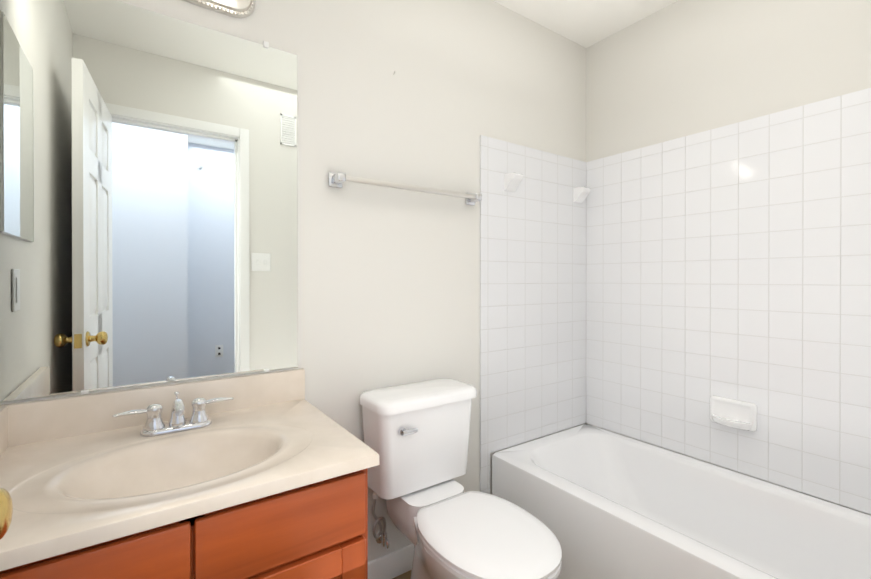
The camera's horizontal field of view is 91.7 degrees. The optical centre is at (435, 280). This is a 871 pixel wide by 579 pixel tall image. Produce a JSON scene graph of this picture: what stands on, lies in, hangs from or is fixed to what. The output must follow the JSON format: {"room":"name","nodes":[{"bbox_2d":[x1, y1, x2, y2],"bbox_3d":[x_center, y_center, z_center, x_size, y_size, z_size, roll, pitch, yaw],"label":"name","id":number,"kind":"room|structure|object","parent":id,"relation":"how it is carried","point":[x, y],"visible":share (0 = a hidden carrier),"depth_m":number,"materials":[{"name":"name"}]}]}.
{"room":"bathroom","nodes":[
{"label":"bathroom","id":0,"kind":"room"},
{"bbox_2d":[0,0,585,561],"bbox_3d":[-0.147,-0.067,1.718,2.535,2.420,0.120,0,0,-35],"label":"wall","id":1,"kind":"structure","parent":0,"point":[388,286],"depth_m":1.64,"materials":[{"name":"white paint"}]},
{"bbox_2d":[0,0,297,401],"bbox_3d":[-0.755,-0.236,1.213,0.712,1.062,0.009,0,0,-35],"label":"mirror","id":2,"kind":"object","parent":1,"relation":"attached to","point":[148,196],"visible":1,"depth_m":1.17,"materials":[{"name":"clear glass"}]},
{"bbox_2d":[183,0,254,17],"bbox_3d":[-0.711,-0.880,1.158,0.436,0.128,0.146,0,0,-35],"label":"sconce","id":3,"kind":"object","parent":1,"relation":"attached to","point":[239,8],"visible":1,"depth_m":1.29,"materials":[{"name":"silver metal"}]},
{"bbox_2d":[372,492,389,548],"bbox_3d":[-0.202,0.875,1.551,0.096,0.242,0.096,0,0,-35],"label":"supply valve","id":4,"kind":"object","parent":1,"relation":"attached to","point":[381,537],"visible":0.98,"depth_m":1.55,"materials":[{"name":"silver metal"}]},
{"bbox_2d":[368,544,413,578],"bbox_3d":[-0.130,1.096,1.653,0.800,0.095,0.013,0,0,-35],"label":"baseboard","id":5,"kind":"structure","parent":1,"relation":"attached to","point":[394,564],"depth_m":1.61,"materials":[{"name":"white paint"}]},
{"bbox_2d":[328,172,481,205],"bbox_3d":[-0.084,-0.356,1.647,0.670,0.052,0.066,0,0,-35],"label":"towel rail","id":6,"kind":"object","parent":1,"relation":"attached to","point":[337,179],"visible":1,"depth_m":1.57,"materials":[{"name":"silver metal"}]},
{"bbox_2d":[480,135,585,493],"bbox_3d":[0.515,0.247,2.103,0.770,1.790,0.009,0,0,-35],"label":"wall tile","id":7,"kind":"structure","parent":1,"relation":"attached to","point":[532,306],"depth_m":2.06,"materials":[{"name":"white tile"}]},
{"bbox_2d":[504,172,589,202],"bbox_3d":[0.570,-0.456,2.095,0.574,0.075,0.062,0,0,-35],"label":"bracket","id":8,"kind":"object","parent":7,"relation":"attached to","point":[512,181],"visible":0.98,"depth_m":1.96,"materials":[{"name":"white ceramic"}]},
{"bbox_2d":[392,570,410,578],"bbox_3d":[0.488,1.179,0.205,3.233,0.060,3.335,0,0,-35],"label":"floor","id":9,"kind":"structure","parent":0,"point":[406,575],"depth_m":1.63,"materials":[{"name":"tile"}]},
{"bbox_2d":[0,368,378,578],"bbox_3d":[-0.589,0.722,0.994,0.731,0.848,0.559,0,0,-35],"label":"bathroom vanity","id":10,"kind":"object","parent":9,"relation":"on","point":[263,476],"visible":0.98,"depth_m":0.91,"materials":[{"name":"beige stone"}]},
{"bbox_2d":[112,392,233,436],"bbox_3d":[-0.669,0.348,1.099,0.278,0.094,0.128,0,0,-35],"label":"faucet","id":11,"kind":"object","parent":10,"relation":"on","point":[155,425],"visible":1,"depth_m":1.10,"materials":[{"name":"silver metal"}]},
{"bbox_2d":[359,378,561,578],"bbox_3d":[0.084,0.772,1.370,0.422,0.746,0.707,0,0,-35],"label":"toilet","id":12,"kind":"object","parent":9,"relation":"on","point":[416,436],"visible":1,"depth_m":1.42,"materials":[{"name":"white ceramic"}]},
{"bbox_2d":[492,424,870,578],"bbox_3d":[0.947,0.964,1.532,0.702,0.360,1.426,0,0,-35],"label":"bathtub","id":13,"kind":"object","parent":9,"relation":"on","point":[599,503],"visible":1,"depth_m":1.60,"materials":[{"name":"white ceramic"}]},
{"bbox_2d":[493,0,677,47],"bbox_3d":[0.488,-1.301,0.197,3.233,0.060,3.335,0,0,-35],"label":"ceiling","id":14,"kind":"structure","parent":0,"point":[585,23],"depth_m":2.03,"materials":[{"name":"white paint"}]},
{"bbox_2d":[586,0,870,515],"bbox_3d":[1.326,-0.067,1.720,0.120,2.420,1.565,0,0,-35],"label":"wall","id":15,"kind":"structure","parent":0,"point":[678,69],"depth_m":1.80,"materials":[{"name":"white paint"}]},
{"bbox_2d":[586,88,870,513],"bbox_3d":[1.241,0.067,1.729,0.009,1.428,1.436,0,0,-35],"label":"wall tile","id":16,"kind":"structure","parent":15,"relation":"attached to","point":[732,261],"depth_m":1.70,"materials":[{"name":"white tile"}]},
{"bbox_2d":[710,395,756,431],"bbox_3d":[1.204,0.543,1.725,0.058,0.112,0.166,0,0,-35],"label":"soap dish","id":17,"kind":"object","parent":16,"relation":"attached to","point":[734,413],"visible":0.98,"depth_m":1.72,"materials":[{"name":"white ceramic"}]},
{"bbox_3d":[0.182,0.104,0.039,0.785,2.090,0.152,0,0,-35],"label":"trim","id":18,"kind":"structure","parent":0,"visible":0},
{"bbox_2d":[0,488,12,538],"bbox_3d":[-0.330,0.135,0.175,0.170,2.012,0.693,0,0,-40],"label":"door knob","id":19,"kind":"object","parent":18,"relation":"attached to","point":[6,508],"depth_m":0.43,"materials":[{"name":"gold metal"}]}
]}

